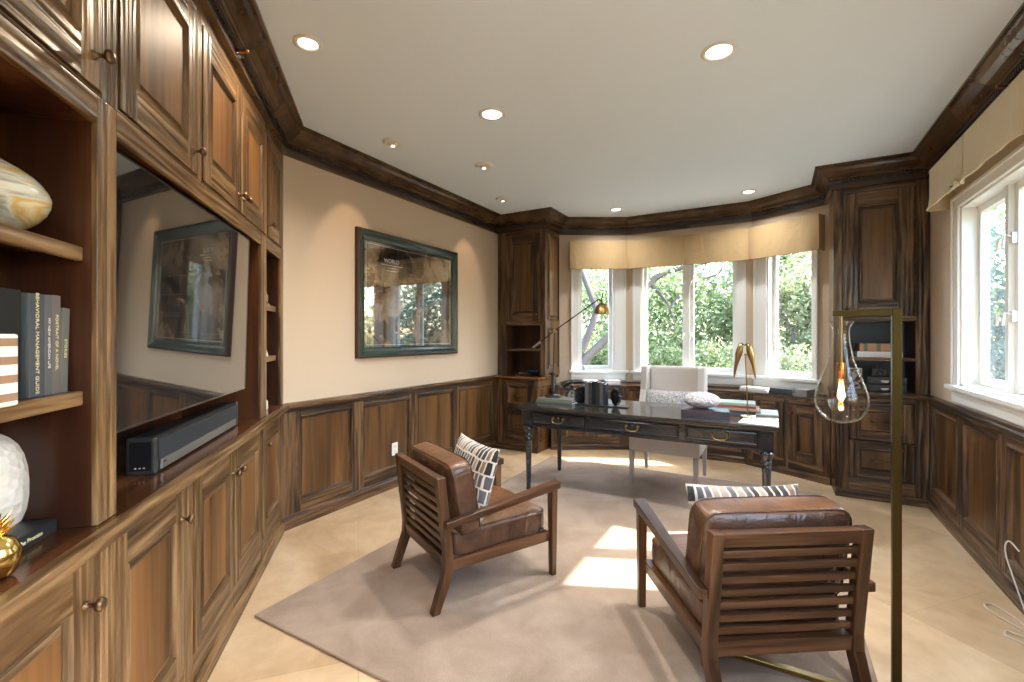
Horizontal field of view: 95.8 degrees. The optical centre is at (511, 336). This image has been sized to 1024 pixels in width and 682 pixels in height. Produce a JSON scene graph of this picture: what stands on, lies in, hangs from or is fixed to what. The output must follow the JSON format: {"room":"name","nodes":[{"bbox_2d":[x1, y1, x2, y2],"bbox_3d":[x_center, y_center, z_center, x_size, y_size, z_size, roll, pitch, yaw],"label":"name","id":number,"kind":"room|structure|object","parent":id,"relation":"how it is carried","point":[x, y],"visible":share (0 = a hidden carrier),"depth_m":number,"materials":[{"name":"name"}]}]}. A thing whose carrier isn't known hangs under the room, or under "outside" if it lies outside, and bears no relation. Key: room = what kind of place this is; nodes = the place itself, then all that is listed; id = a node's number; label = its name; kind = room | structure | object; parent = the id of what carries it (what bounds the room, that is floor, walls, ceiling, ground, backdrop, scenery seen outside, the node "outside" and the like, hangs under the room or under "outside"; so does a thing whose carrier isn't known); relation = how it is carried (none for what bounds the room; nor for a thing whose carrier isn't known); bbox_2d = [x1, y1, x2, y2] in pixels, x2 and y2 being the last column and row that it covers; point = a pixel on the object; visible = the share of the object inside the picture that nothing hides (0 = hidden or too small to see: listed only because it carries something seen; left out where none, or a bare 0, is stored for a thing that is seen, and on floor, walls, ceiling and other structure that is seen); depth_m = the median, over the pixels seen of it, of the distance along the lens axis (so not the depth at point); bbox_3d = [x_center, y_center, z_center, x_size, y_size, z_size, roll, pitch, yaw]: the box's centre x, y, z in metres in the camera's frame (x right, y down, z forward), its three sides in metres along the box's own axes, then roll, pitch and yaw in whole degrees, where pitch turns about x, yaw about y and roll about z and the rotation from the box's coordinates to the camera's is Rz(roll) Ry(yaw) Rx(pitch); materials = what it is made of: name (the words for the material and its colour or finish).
{"room":"home office","nodes":[
{"label":"home office","id":0,"kind":"room"},
{"bbox_2d":[283,155,497,403],"bbox_3d":[-0.818,-0.058,4.692,0.200,2.755,3.450,0,0,30],"label":"wall","id":1,"kind":"structure","parent":0,"point":[322,209],"depth_m":3.64,"materials":[{"name":"beige paint"}]},
{"bbox_2d":[282,375,495,530],"bbox_3d":[-0.783,0.889,4.499,0.052,0.862,3.132,0,0,30],"label":"wainscoting","id":2,"kind":"structure","parent":1,"relation":"attached to","point":[337,451],"depth_m":3.76,"materials":[{"name":"brown wood"}]},
{"bbox_2d":[355,226,457,358],"bbox_3d":[-0.910,-0.354,4.277,0.046,1.055,1.336,0,0,30],"label":"framed print","id":3,"kind":"object","parent":1,"relation":"attached to","point":[406,291],"visible":1,"depth_m":4.15},
{"bbox_2d":[197,0,1023,234],"bbox_3d":[-0.160,-1.341,1.604,3.996,0.188,8.630,0,0,30],"label":"trim","id":4,"kind":"structure","parent":1,"relation":"attached to","point":[238,24],"depth_m":3.55,"materials":[{"name":"brown wood"}]},
{"bbox_2d":[556,235,626,383],"bbox_3d":[0.923,-0.058,5.769,0.980,2.755,0.200,0,0,0],"label":"wall","id":5,"kind":"structure","parent":0,"point":[564,272],"depth_m":5.67,"materials":[{"name":"beige paint"}]},
{"bbox_2d":[568,269,628,379],"bbox_3d":[1.053,-0.247,5.725,0.730,1.545,0.230,0,0,0],"label":"window","id":6,"kind":"structure","parent":5,"relation":"in","point":[615,369],"depth_m":5.65,"materials":[{"name":"white paint"}]},
{"bbox_2d":[208,447,1023,681],"bbox_3d":[-0.192,1.380,1.622,4.322,0.120,9.030,0,0,30],"label":"floor","id":7,"kind":"structure","parent":0,"point":[949,634],"depth_m":2.44,"materials":[{"name":"beige wood"}]},
{"bbox_2d":[0,553,107,681],"bbox_3d":[-1.015,0.906,0.492,0.445,0.828,1.225,0,0,-15],"label":"base cabinet","id":8,"kind":"object","parent":7,"relation":"on","point":[56,638],"visible":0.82,"depth_m":0.99,"materials":[{"name":"brown wood"}]},
{"bbox_2d":[0,404,288,627],"bbox_3d":[-1.289,0.474,1.490,0.446,0.034,3.295,0,0,-15],"label":"countertop","id":9,"kind":"structure","parent":8,"relation":"on","point":[43,565],"depth_m":1.16,"materials":[{"name":"brown wood"}]},
{"bbox_2d":[0,509,21,578],"bbox_3d":[-0.977,0.394,0.875,0.070,0.127,0.069,0,0,30],"label":"pineapple","id":10,"kind":"object","parent":9,"relation":"on","point":[10,546],"visible":1,"depth_m":0.88,"materials":[{"name":"gold metal"}]},
{"bbox_2d":[0,434,29,526],"bbox_3d":[-1.207,0.332,1.033,0.183,0.250,0.183,0,0,30],"label":"ceramic jar","id":11,"kind":"object","parent":9,"relation":"on","point":[14,473],"visible":0.77,"depth_m":1.04,"materials":[{"name":"beige ceramic"}]},
{"bbox_2d":[5,518,56,550],"bbox_3d":[-1.108,0.442,0.993,0.121,0.030,0.170,0,0,-15],"label":"book","id":12,"kind":"object","parent":9,"relation":"on","point":[28,533],"visible":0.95,"depth_m":1.03,"materials":[{"name":"black paper"}]},
{"bbox_2d":[0,14,106,528],"bbox_3d":[-1.040,-0.064,0.501,0.400,1.042,1.256,0,0,-15],"label":"bookcase","id":13,"kind":"object","parent":9,"relation":"on","point":[53,127],"visible":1,"depth_m":1.10,"materials":[{"name":"brown wood"}]},
{"bbox_2d":[0,334,17,407],"bbox_3d":[-0.948,0.062,0.824,0.050,0.135,0.100,0,0,-15],"label":"striped box","id":14,"kind":"object","parent":13,"relation":"on","point":[8,342],"visible":1,"depth_m":0.85,"materials":[{"name":"paper"}]},
{"bbox_2d":[0,288,20,399],"bbox_3d":[-1.097,0.017,0.876,0.200,0.226,0.110,0,0,-15],"label":"book","id":15,"kind":"object","parent":13,"relation":"on","point":[10,299],"visible":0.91,"depth_m":0.93,"materials":[{"name":"black paper"}]},
{"bbox_2d":[0,158,51,229],"bbox_3d":[-1.133,-0.356,0.952,0.265,0.280,0.265,0,0,30],"label":"vase","id":16,"kind":"object","parent":13,"relation":"on","point":[25,203],"visible":0.86,"depth_m":0.96,"materials":[{"name":"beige stone"}]},
{"bbox_2d":[21,293,43,398],"bbox_3d":[-1.092,0.018,0.973,0.151,0.224,0.046,0,0,-15],"label":"book","id":17,"kind":"object","parent":13,"relation":"on","point":[32,305],"visible":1,"depth_m":0.98,"materials":[{"name":"grey paper"}]},
{"bbox_2d":[44,295,51,395],"bbox_3d":[-1.102,0.018,1.008,0.151,0.222,0.023,0,0,-15],"label":"book","id":18,"kind":"object","parent":13,"relation":"on","point":[47,298],"visible":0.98,"depth_m":1.02,"materials":[{"name":"grey paper"}]},
{"bbox_2d":[50,295,59,393],"bbox_3d":[-1.111,0.018,1.035,0.151,0.224,0.028,0,0,-15],"label":"book","id":19,"kind":"object","parent":13,"relation":"on","point":[55,299],"visible":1,"depth_m":1.05,"materials":[{"name":"grey paper"}]},
{"bbox_2d":[60,308,69,392],"bbox_3d":[-1.123,0.031,1.069,0.151,0.199,0.034,0,0,-15],"label":"book","id":20,"kind":"object","parent":13,"relation":"on","point":[64,312],"visible":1,"depth_m":1.09,"materials":[{"name":"grey paper"}]},
{"bbox_2d":[126,401,237,475],"bbox_3d":[-1.344,0.396,1.958,0.088,0.125,0.903,0,0,-15],"label":"soundbar","id":21,"kind":"object","parent":9,"relation":"on","point":[149,452],"visible":1,"depth_m":1.71,"materials":[{"name":"black plastic"}]},
{"bbox_2d":[158,404,235,458],"bbox_3d":[-1.307,0.381,1.970,0.008,0.070,0.840,0,0,-15],"label":"grille","id":22,"kind":"object","parent":21,"relation":"attached to","point":[173,441],"depth_m":1.85,"materials":[{"name":"grey fabric"}]},
{"bbox_2d":[107,104,262,518],"bbox_3d":[-1.412,-0.064,1.851,0.400,1.042,1.544,0,0,-15],"label":"niche","id":23,"kind":"object","parent":9,"relation":"on","point":[122,136],"visible":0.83,"depth_m":1.51,"materials":[{"name":"brown wood"}]},
{"bbox_2d":[116,150,249,432],"bbox_3d":[-1.384,-0.120,1.765,0.375,0.776,1.236,0,0,-15],"label":"television","id":24,"kind":"object","parent":23,"relation":"attached to","point":[182,272],"visible":0.64,"depth_m":1.58,"materials":[{"name":"black glass"}]},
{"bbox_2d":[263,235,282,415],"bbox_3d":[-1.687,-0.064,2.853,0.400,1.042,0.535,0,0,-15],"label":"bookcase","id":25,"kind":"object","parent":9,"relation":"on","point":[272,255],"visible":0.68,"depth_m":3.07,"materials":[{"name":"brown wood"}]},
{"bbox_2d":[100,485,195,681],"bbox_3d":[-1.247,0.906,1.338,0.445,0.828,0.530,0,0,-15],"label":"base cabinet","id":26,"kind":"object","parent":7,"relation":"on","point":[144,573],"visible":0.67,"depth_m":1.36,"materials":[{"name":"brown wood"}]},
{"bbox_2d":[189,431,264,681],"bbox_3d":[-1.450,0.906,2.076,0.445,0.828,1.000,0,0,-15],"label":"base cabinet","id":27,"kind":"object","parent":7,"relation":"on","point":[226,566],"visible":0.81,"depth_m":1.97,"materials":[{"name":"brown wood"}]},
{"bbox_2d":[261,415,284,568],"bbox_3d":[-1.657,0.906,2.825,0.445,0.828,0.555,0,0,-15],"label":"base cabinet","id":28,"kind":"object","parent":7,"relation":"on","point":[272,526],"visible":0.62,"depth_m":2.82,"materials":[{"name":"brown wood"}]},
{"bbox_2d":[493,228,558,453],"bbox_3d":[0.181,-0.057,5.581,0.659,2.754,0.598,0,0,30],"label":"tall cabinet","id":29,"kind":"object","parent":7,"relation":"on","point":[528,260],"visible":0.85,"depth_m":5.44,"materials":[{"name":"brown wood"}]},
{"bbox_2d":[254,456,877,681],"bbox_3d":[0.682,1.312,3.011,2.470,0.014,3.330,0,0,30],"label":"area rug","id":30,"kind":"object","parent":7,"relation":"on","point":[504,618],"visible":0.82,"depth_m":2.19,"materials":[{"name":"beige carpet"}]},
{"bbox_2d":[391,441,560,616],"bbox_3d":[-0.219,0.955,2.597,0.746,0.701,0.648,0,0,-34],"label":"armchair","id":31,"kind":"object","parent":30,"relation":"on","point":[447,515],"visible":0.97,"depth_m":2.37,"materials":[{"name":"brown wood"}]},
{"bbox_2d":[410,442,478,535],"bbox_3d":[-0.381,0.800,2.489,0.159,0.380,0.575,-12,7,-33],"label":"cushion","id":32,"kind":"object","parent":31,"relation":"on","point":[456,471],"depth_m":2.27,"materials":[{"name":"brown leather"}]},
{"bbox_2d":[454,433,499,529],"bbox_3d":[-0.233,0.770,2.551,0.166,0.384,0.501,0,0,-29],"label":"throw pillow","id":33,"kind":"object","parent":31,"relation":"on","point":[483,460],"visible":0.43,"depth_m":2.39,"materials":[{"name":"fabric"}]},
{"bbox_2d":[415,486,543,555],"bbox_3d":[-0.191,1.010,2.615,0.600,0.171,0.535,0,0,-34],"label":"seat cushion","id":34,"kind":"object","parent":31,"relation":"on","point":[519,526],"depth_m":2.41,"materials":[{"name":"brown leather"}]},
{"bbox_2d":[518,399,778,488],"bbox_3d":[1.078,0.945,3.798,1.930,0.720,0.780,0,0,30],"label":"writing desk","id":35,"kind":"object","parent":30,"relation":"on","point":[646,420],"visible":0.87,"depth_m":3.47,"materials":[{"name":"black paint"}]},
{"bbox_2d":[536,400,576,404],"bbox_3d":[0.435,0.576,4.167,0.360,0.018,0.260,0,0,34],"label":"book","id":36,"kind":"object","parent":35,"relation":"on","point":[543,401],"visible":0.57,"depth_m":4.04,"materials":[{"name":"grey paper"}]},
{"bbox_2d":[537,396,574,401],"bbox_3d":[0.434,0.557,4.175,0.340,0.018,0.240,0,0,32],"label":"book","id":37,"kind":"object","parent":36,"relation":"on","point":[563,398],"visible":0.72,"depth_m":4.11,"materials":[{"name":"grey paper"}]},
{"bbox_2d":[532,293,609,397],"bbox_3d":[0.511,0.083,4.132,0.746,0.928,0.149,0,0,30],"label":"desk lamp","id":38,"kind":"object","parent":37,"relation":"on","point":[601,308],"visible":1,"depth_m":4.15,"materials":[{"name":"gold metal"}]},
{"bbox_2d":[560,380,586,396],"bbox_3d":[0.599,0.494,4.261,0.327,0.182,0.181,0,0,18],"label":"rotary telephone","id":39,"kind":"object","parent":35,"relation":"on","point":[563,384],"visible":0.38,"depth_m":4.28,"materials":[{"name":"black paint"}]},
{"bbox_2d":[573,386,629,407],"bbox_3d":[0.754,0.506,3.916,0.459,0.156,0.129,0,0,24],"label":"bookend","id":40,"kind":"object","parent":35,"relation":"on","point":[579,394],"visible":0.89,"depth_m":3.90,"materials":[{"name":"black paint"}]},
{"bbox_2d":[681,405,729,419],"bbox_3d":[1.432,0.558,3.419,0.321,0.052,0.221,0,0,27],"label":"flat box","id":41,"kind":"object","parent":35,"relation":"on","point":[686,411],"visible":0.99,"depth_m":3.34,"materials":[{"name":"grey paint"}]},
{"bbox_2d":[684,392,719,407],"bbox_3d":[1.421,0.472,3.460,0.256,0.120,0.205,0,0,30],"label":"ornament","id":42,"kind":"object","parent":41,"relation":"on","point":[694,399],"visible":1,"depth_m":3.39,"materials":[{"name":"white"}]},
{"bbox_2d":[730,408,760,414],"bbox_3d":[1.760,0.574,3.619,0.330,0.022,0.220,0,0,28],"label":"book","id":43,"kind":"object","parent":35,"relation":"on","point":[731,411],"visible":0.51,"depth_m":3.50,"materials":[{"name":"grey paper"}]},
{"bbox_2d":[717,406,759,411],"bbox_3d":[1.750,0.552,3.606,0.310,0.020,0.210,0,0,32],"label":"book","id":44,"kind":"object","parent":43,"relation":"on","point":[757,407],"visible":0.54,"depth_m":3.50,"materials":[{"name":"beige paper"}]},
{"bbox_2d":[715,404,755,408],"bbox_3d":[1.741,0.532,3.620,0.300,0.018,0.200,0,0,27],"label":"book","id":45,"kind":"object","parent":44,"relation":"on","point":[719,405],"visible":0.44,"depth_m":3.53,"materials":[{"name":"red paper"}]},
{"bbox_2d":[720,399,755,406],"bbox_3d":[1.738,0.513,3.613,0.290,0.020,0.200,0,0,30],"label":"book","id":46,"kind":"object","parent":45,"relation":"on","point":[722,401],"visible":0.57,"depth_m":3.54,"materials":[{"name":"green paper"}]},
{"bbox_2d":[738,418,778,425],"bbox_3d":[1.705,0.583,3.196,0.215,0.004,0.280,0,0,36],"label":"magazine","id":47,"kind":"object","parent":35,"relation":"on","point":[757,421],"visible":0.8,"depth_m":3.17,"materials":[{"name":"white paper"}]},
{"bbox_2d":[734,343,756,418],"bbox_3d":[1.686,0.311,3.343,0.153,0.536,0.109,0,0,30],"label":"table lamp","id":48,"kind":"object","parent":47,"relation":"on","point":[750,353],"visible":1,"depth_m":3.33,"materials":[{"name":"gold metal"}]},
{"bbox_2d":[629,365,707,483],"bbox_3d":[1.461,0.795,4.280,0.600,1.020,0.684,0,0,30],"label":"chair","id":49,"kind":"object","parent":30,"relation":"on","point":[656,377],"visible":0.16,"depth_m":4.34,"materials":[{"name":"beige fabric"}]},
{"bbox_2d":[646,389,691,404],"bbox_3d":[1.491,0.630,4.352,0.500,0.254,0.147,0,0,30],"label":"lumbar pillow","id":50,"kind":"object","parent":49,"relation":"on","point":[659,396],"visible":0.37,"depth_m":4.33,"materials":[{"name":"fabric"}]},
{"bbox_2d":[633,495,875,681],"bbox_3d":[0.942,0.955,1.927,0.648,0.701,0.746,0,0,-4],"label":"armchair","id":51,"kind":"object","parent":30,"relation":"on","point":[749,575],"visible":1,"depth_m":1.64,"materials":[{"name":"brown wood"}]},
{"bbox_2d":[685,483,797,510],"bbox_3d":[0.963,0.812,1.906,0.515,0.411,0.155,0,0,-6],"label":"throw pillow","id":52,"kind":"object","parent":51,"relation":"on","point":[695,492],"visible":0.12,"depth_m":1.91,"materials":[{"name":"fabric"}]},
{"bbox_2d":[652,533,838,625],"bbox_3d":[0.939,1.010,1.960,0.535,0.171,0.600,0,0,-4],"label":"seat cushion","id":53,"kind":"object","parent":51,"relation":"on","point":[663,568],"depth_m":1.79,"materials":[{"name":"brown leather"}]},
{"bbox_2d":[687,496,849,600],"bbox_3d":[0.956,0.800,1.733,0.575,0.380,0.159,0,10,-4],"label":"cushion","id":54,"kind":"object","parent":51,"relation":"on","point":[749,512],"depth_m":1.67,"materials":[{"name":"brown leather"}]},
{"bbox_2d":[731,655,841,681],"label":"floor lamp","id":55,"kind":"object","parent":30,"relation":"on","point":[754,659],"depth_m":1.80,"materials":[{"name":"gold metal"}]},
{"bbox_2d":[551,388,626,449],"bbox_3d":[0.903,0.959,5.447,0.887,0.722,0.145,0,0,0],"label":"base cabinet","id":56,"kind":"object","parent":7,"relation":"on","point":[571,440],"visible":0.17,"depth_m":5.42,"materials":[{"name":"brown wood"}]},
{"bbox_2d":[627,388,743,463],"bbox_3d":[1.897,0.959,5.142,1.230,0.722,0.145,0,0,30],"label":"base cabinet","id":57,"kind":"object","parent":7,"relation":"on","point":[725,454],"visible":0.22,"depth_m":4.92,"materials":[{"name":"brown wood"}]},
{"bbox_2d":[550,383,830,403],"bbox_3d":[1.799,0.581,5.032,2.717,0.031,0.726,0,0,30],"label":"countertop","id":58,"kind":"structure","parent":57,"relation":"on","point":[817,399],"depth_m":4.82,"materials":[{"name":"brown wood"}]},
{"bbox_2d":[794,388,814,396],"bbox_3d":[2.782,0.530,4.392,0.154,0.068,0.114,0,0,-30],"label":"box","id":59,"kind":"object","parent":58,"relation":"on","point":[801,392],"visible":0.92,"depth_m":4.35,"materials":[{"name":"grey stone"}]},
{"bbox_2d":[744,394,830,485],"bbox_3d":[2.649,0.959,4.475,0.145,0.722,0.816,0,0,-30],"label":"base cabinet","id":60,"kind":"object","parent":7,"relation":"on","point":[801,448],"visible":0.72,"depth_m":4.33,"materials":[{"name":"brown wood"}]},
{"bbox_2d":[827,179,933,507],"bbox_3d":[3.088,-0.057,3.928,0.641,2.754,0.598,0,0,30],"label":"tall cabinet","id":61,"kind":"object","parent":7,"relation":"on","point":[879,235],"visible":0.8,"depth_m":3.77,"materials":[{"name":"brown wood"}]},
{"bbox_2d":[847,367,861,389],"bbox_3d":[2.967,0.361,4.018,0.110,0.190,0.060,0,0,18],"label":"photo frame","id":62,"kind":"object","parent":61,"relation":"on","point":[854,376],"visible":0.98,"depth_m":3.99,"materials":[{"name":"silver metal"}]},
{"bbox_2d":[849,369,860,387],"bbox_3d":[2.960,0.361,3.995,0.086,0.166,0.006,0,0,18],"label":"photo","id":63,"kind":"object","parent":62,"relation":"attached to","point":[854,374],"depth_m":3.99},
{"bbox_2d":[854,354,902,357],"bbox_3d":[3.098,0.160,3.921,0.300,0.024,0.200,0,0,30],"label":"book","id":64,"kind":"object","parent":61,"relation":"on","point":[855,355],"visible":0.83,"depth_m":3.86,"materials":[{"name":"white paper"}]},
{"bbox_2d":[854,351,902,354],"bbox_3d":[3.098,0.135,3.921,0.300,0.024,0.200,0,0,30],"label":"book","id":65,"kind":"object","parent":64,"relation":"on","point":[855,352],"visible":0.81,"depth_m":3.86,"materials":[{"name":"white paper"}]},
{"bbox_2d":[856,343,890,351],"bbox_3d":[3.098,0.088,3.921,0.270,0.068,0.180,0,0,30],"label":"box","id":66,"kind":"object","parent":65,"relation":"on","point":[878,347],"visible":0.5,"depth_m":3.86,"materials":[{"name":"cardboard"}]},
{"bbox_2d":[847,356,914,361],"bbox_3d":[3.112,0.185,3.951,0.446,0.026,0.342,0,0,30],"label":"shelf","id":67,"kind":"object","parent":61,"relation":"attached to","point":[849,358],"depth_m":3.86,"materials":[{"name":"brown wood"}]},
{"bbox_2d":[864,382,906,392],"bbox_3d":[3.132,0.426,3.886,0.255,0.060,0.208,0,0,30],"label":"drawer box","id":68,"kind":"object","parent":61,"relation":"on","point":[868,387],"visible":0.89,"depth_m":3.83,"materials":[{"name":"grey"}]},
{"bbox_2d":[864,375,906,384],"bbox_3d":[3.132,0.364,3.886,0.255,0.060,0.208,0,0,30],"label":"drawer box","id":69,"kind":"object","parent":68,"relation":"on","point":[868,379],"visible":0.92,"depth_m":3.83,"materials":[{"name":"grey"}]},
{"bbox_2d":[984,540,1023,644],"bbox_3d":[2.218,1.154,1.986,0.133,0.334,0.646,0,0,30],"label":"power cord","id":70,"kind":"object","parent":7,"relation":"on","point":[1007,541],"visible":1,"depth_m":2.17,"materials":[{"name":"grey plastic"}]},
{"bbox_2d":[256,0,1023,216],"bbox_3d":[-0.192,-1.495,1.622,4.322,0.120,9.030,0,0,30],"label":"ceiling","id":71,"kind":"structure","parent":0,"point":[606,105],"depth_m":2.63,"materials":[{"name":"white paint"}]},
{"bbox_2d":[293,34,322,52],"bbox_3d":[-0.997,-1.430,2.257,0.136,0.010,0.136,0,0,30],"label":"recessed light","id":72,"kind":"object","parent":71,"relation":"in","point":[305,42],"visible":1,"depth_m":2.25,"materials":[{"name":"white"}]},
{"bbox_2d":[382,138,403,147],"bbox_3d":[-0.879,-1.419,3.410,0.156,0.030,0.155,0,0,30],"label":"recessed light","id":73,"kind":"object","parent":71,"relation":"in","point":[390,142],"visible":1,"depth_m":3.38,"materials":[{"name":"white"}]},
{"bbox_2d":[479,108,504,120],"bbox_3d":[-0.129,-1.430,2.977,0.168,0.010,0.168,0,0,30],"label":"recessed light","id":74,"kind":"object","parent":71,"relation":"in","point":[490,114],"visible":1,"depth_m":2.98,"materials":[{"name":"white"}]},
{"bbox_2d":[701,40,737,61],"bbox_3d":[1.039,-1.430,2.321,0.168,0.010,0.168,0,0,30],"label":"recessed light","id":75,"kind":"object","parent":71,"relation":"in","point":[720,50],"visible":1,"depth_m":2.31,"materials":[{"name":"white"}]},
{"bbox_2d":[627,222,751,386],"bbox_3d":[2.056,-0.058,5.422,1.365,2.755,0.200,0,0,30],"label":"wall","id":76,"kind":"structure","parent":0,"point":[744,225],"depth_m":5.29,"materials":[{"name":"beige paint"}]},
{"bbox_2d":[630,260,748,384],"bbox_3d":[2.038,-0.247,5.381,1.285,1.545,0.230,0,0,30],"label":"window","id":77,"kind":"structure","parent":76,"relation":"in","point":[640,275],"depth_m":5.38,"materials":[{"name":"white paint"}]},
{"bbox_2d":[569,213,824,269],"bbox_3d":[1.891,-0.982,5.132,2.609,0.345,0.466,0,0,30],"label":"window valance","id":78,"kind":"object","parent":76,"relation":"attached to","point":[805,233],"visible":1,"depth_m":5.11,"materials":[{"name":"beige fabric"}]},
{"bbox_2d":[752,203,854,438],"bbox_3d":[2.926,-0.058,4.639,0.200,2.755,0.950,0,0,-30],"label":"wall","id":79,"kind":"structure","parent":0,"point":[823,255],"depth_m":4.40,"materials":[{"name":"beige paint"}]},
{"bbox_2d":[749,250,821,391],"bbox_3d":[2.822,-0.247,4.728,0.230,1.545,0.700,0,0,-30],"label":"window","id":80,"kind":"structure","parent":79,"relation":"in","point":[765,270],"depth_m":4.85,"materials":[{"name":"white paint"}]},
{"bbox_2d":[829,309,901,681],"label":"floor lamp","id":81,"kind":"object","parent":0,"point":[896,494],"depth_m":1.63,"materials":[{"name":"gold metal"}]},
{"bbox_2d":[930,134,1023,429],"bbox_3d":[1.500,-0.058,0.355,0.125,2.755,8.500,0,0,30],"label":"wall","id":82,"kind":"structure","parent":0,"point":[939,220],"depth_m":3.38,"materials":[{"name":"beige paint"}]},
{"bbox_2d":[926,69,1023,211],"bbox_3d":[2.613,-1.017,2.615,0.172,0.306,1.438,0,0,30],"label":"window valance","id":83,"kind":"object","parent":82,"relation":"attached to","point":[1002,122],"visible":1,"depth_m":2.43,"materials":[{"name":"beige fabric"}]},
{"bbox_2d":[927,396,1023,614],"bbox_3d":[1.346,0.889,0.264,0.052,0.862,7.790,0,0,30],"label":"wainscoting","id":84,"kind":"structure","parent":82,"relation":"attached to","point":[976,460],"depth_m":2.70,"materials":[{"name":"brown wood"}]},
{"bbox_2d":[944,142,1023,426],"bbox_3d":[2.731,-0.247,2.583,0.184,1.365,1.250,0,0,30],"label":"window","id":85,"kind":"structure","parent":82,"relation":"in","point":[971,385],"depth_m":2.89,"materials":[{"name":"white paint"}]},
{"bbox_3d":[-1.613,-0.057,1.414,0.180,2.755,3.880,0,0,-15],"label":"wall","id":86,"kind":"structure","parent":0,"visible":0},
{"bbox_2d":[0,0,116,104],"bbox_3d":[-1.021,-1.010,0.514,0.445,0.848,1.270,0,0,-15],"label":"upper cabinet","id":87,"kind":"object","parent":86,"relation":"attached to","point":[75,33],"visible":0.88,"depth_m":1.03,"materials":[{"name":"brown wood"}]},
{"bbox_2d":[109,0,206,179],"bbox_3d":[-1.266,-1.010,1.405,0.445,0.848,0.580,0,0,-15],"label":"upper cabinet","id":88,"kind":"object","parent":86,"relation":"attached to","point":[154,78],"visible":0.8,"depth_m":1.43,"materials":[{"name":"brown wood"}]},
{"bbox_2d":[199,4,265,236],"bbox_3d":[-1.478,-1.010,2.177,0.445,0.848,1.020,0,0,-15],"label":"upper cabinet","id":89,"kind":"object","parent":86,"relation":"attached to","point":[232,130],"visible":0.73,"depth_m":2.06,"materials":[{"name":"brown wood"}]},
{"bbox_2d":[266,125,282,250],"bbox_3d":[-1.675,-1.010,2.893,0.445,0.848,0.465,0,0,-15],"label":"upper cabinet","id":90,"kind":"object","parent":86,"relation":"attached to","point":[274,156],"visible":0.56,"depth_m":2.90,"materials":[{"name":"brown wood"}]},
{"label":"outside","id":91,"kind":"structure","parent":0,"visible":0},
{"bbox_3d":[4.942,1.995,8.693,80.000,0.150,100.000,0,0,30],"label":"ground","id":92,"kind":"structure","parent":91,"visible":0},
{"bbox_2d":[583,340,648,364],"bbox_3d":[2.191,0.947,10.383,1.555,2.010,1.437,0,0,30],"label":"shrub","id":93,"kind":"object","parent":92,"relation":"on","point":[596,360],"visible":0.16,"depth_m":10.28,"materials":[{"name":"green plant"}]},
{"bbox_2d":[582,269,671,364],"bbox_3d":[2.499,-0.307,13.590,3.430,4.545,4.004,0,0,-41],"label":"tree","id":94,"kind":"object","parent":92,"relation":"on","point":[599,279],"visible":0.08,"depth_m":12.69,"materials":[{"name":"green plant"}]},
{"bbox_2d":[582,263,723,364],"bbox_3d":[2.012,-0.035,9.752,4.399,4.031,1.935,0,0,30],"label":"tree","id":95,"kind":"object","parent":92,"relation":"on","point":[597,347],"visible":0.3,"depth_m":9.17,"materials":[{"name":"grey plant"}]},
{"bbox_2d":[591,265,727,367],"bbox_3d":[5.253,-0.788,16.299,4.658,5.496,4.395,0,0,30],"label":"tree","id":96,"kind":"object","parent":92,"relation":"on","point":[677,265],"visible":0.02,"depth_m":16.23,"materials":[{"name":"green plant"}]},
{"bbox_2d":[600,264,732,358],"bbox_3d":[3.994,-0.270,12.219,3.769,4.468,3.086,0,0,44],"label":"tree","id":97,"kind":"object","parent":92,"relation":"on","point":[661,315],"visible":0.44,"depth_m":11.54,"materials":[{"name":"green plant"}]},
{"bbox_2d":[648,341,695,365],"bbox_3d":[3.314,1.014,10.185,1.454,1.882,1.800,0,0,30],"label":"shrub","id":98,"kind":"object","parent":92,"relation":"on","point":[668,358],"visible":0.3,"depth_m":9.88,"materials":[{"name":"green plant"}]},
{"bbox_2d":[695,340,732,367],"bbox_3d":[4.243,0.996,9.277,1.394,1.915,1.675,0,0,30],"label":"shrub","id":99,"kind":"object","parent":92,"relation":"on","point":[708,353],"visible":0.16,"depth_m":9.01,"materials":[{"name":"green plant"}]},
{"bbox_2d":[673,254,810,368],"bbox_3d":[5.918,-0.394,12.368,3.804,4.712,3.815,0,0,45],"label":"tree","id":100,"kind":"object","parent":92,"relation":"on","point":[724,286],"visible":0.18,"depth_m":11.54,"materials":[{"name":"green plant"}]},
{"bbox_2d":[714,251,810,370],"bbox_3d":[6.178,-0.309,10.047,4.005,4.522,2.436,0,0,-42],"label":"tree","id":101,"kind":"object","parent":92,"relation":"on","point":[797,302],"visible":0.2,"depth_m":10.05,"materials":[{"name":"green plant"}]},
{"bbox_2d":[779,342,810,371],"bbox_3d":[5.381,1.025,8.297,1.692,1.858,1.273,0,0,-20],"label":"shrub","id":102,"kind":"object","parent":92,"relation":"on","point":[793,358],"visible":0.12,"depth_m":8.06,"materials":[{"name":"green plant"}]},
{"bbox_2d":[990,224,1004,380],"bbox_3d":[8.930,-0.156,8.299,3.877,4.241,3.192,0,0,9],"label":"tree","id":103,"kind":"object","parent":92,"relation":"on","point":[999,330],"visible":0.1,"depth_m":8.44,"materials":[{"name":"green plant"}]},
{"bbox_2d":[990,203,1004,378],"bbox_3d":[13.336,-1.238,12.431,5.382,6.421,4.793,0,0,30],"label":"tree","id":104,"kind":"object","parent":92,"relation":"on","point":[999,219],"visible":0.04,"depth_m":12.10,"materials":[{"name":"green plant"}]},
{"bbox_2d":[990,340,1004,380],"bbox_3d":[7.714,0.973,7.433,1.399,1.965,1.740,0,0,-42],"label":"shrub","id":105,"kind":"object","parent":92,"relation":"on","point":[1001,349],"visible":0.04,"depth_m":7.46,"materials":[{"name":"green plant"}]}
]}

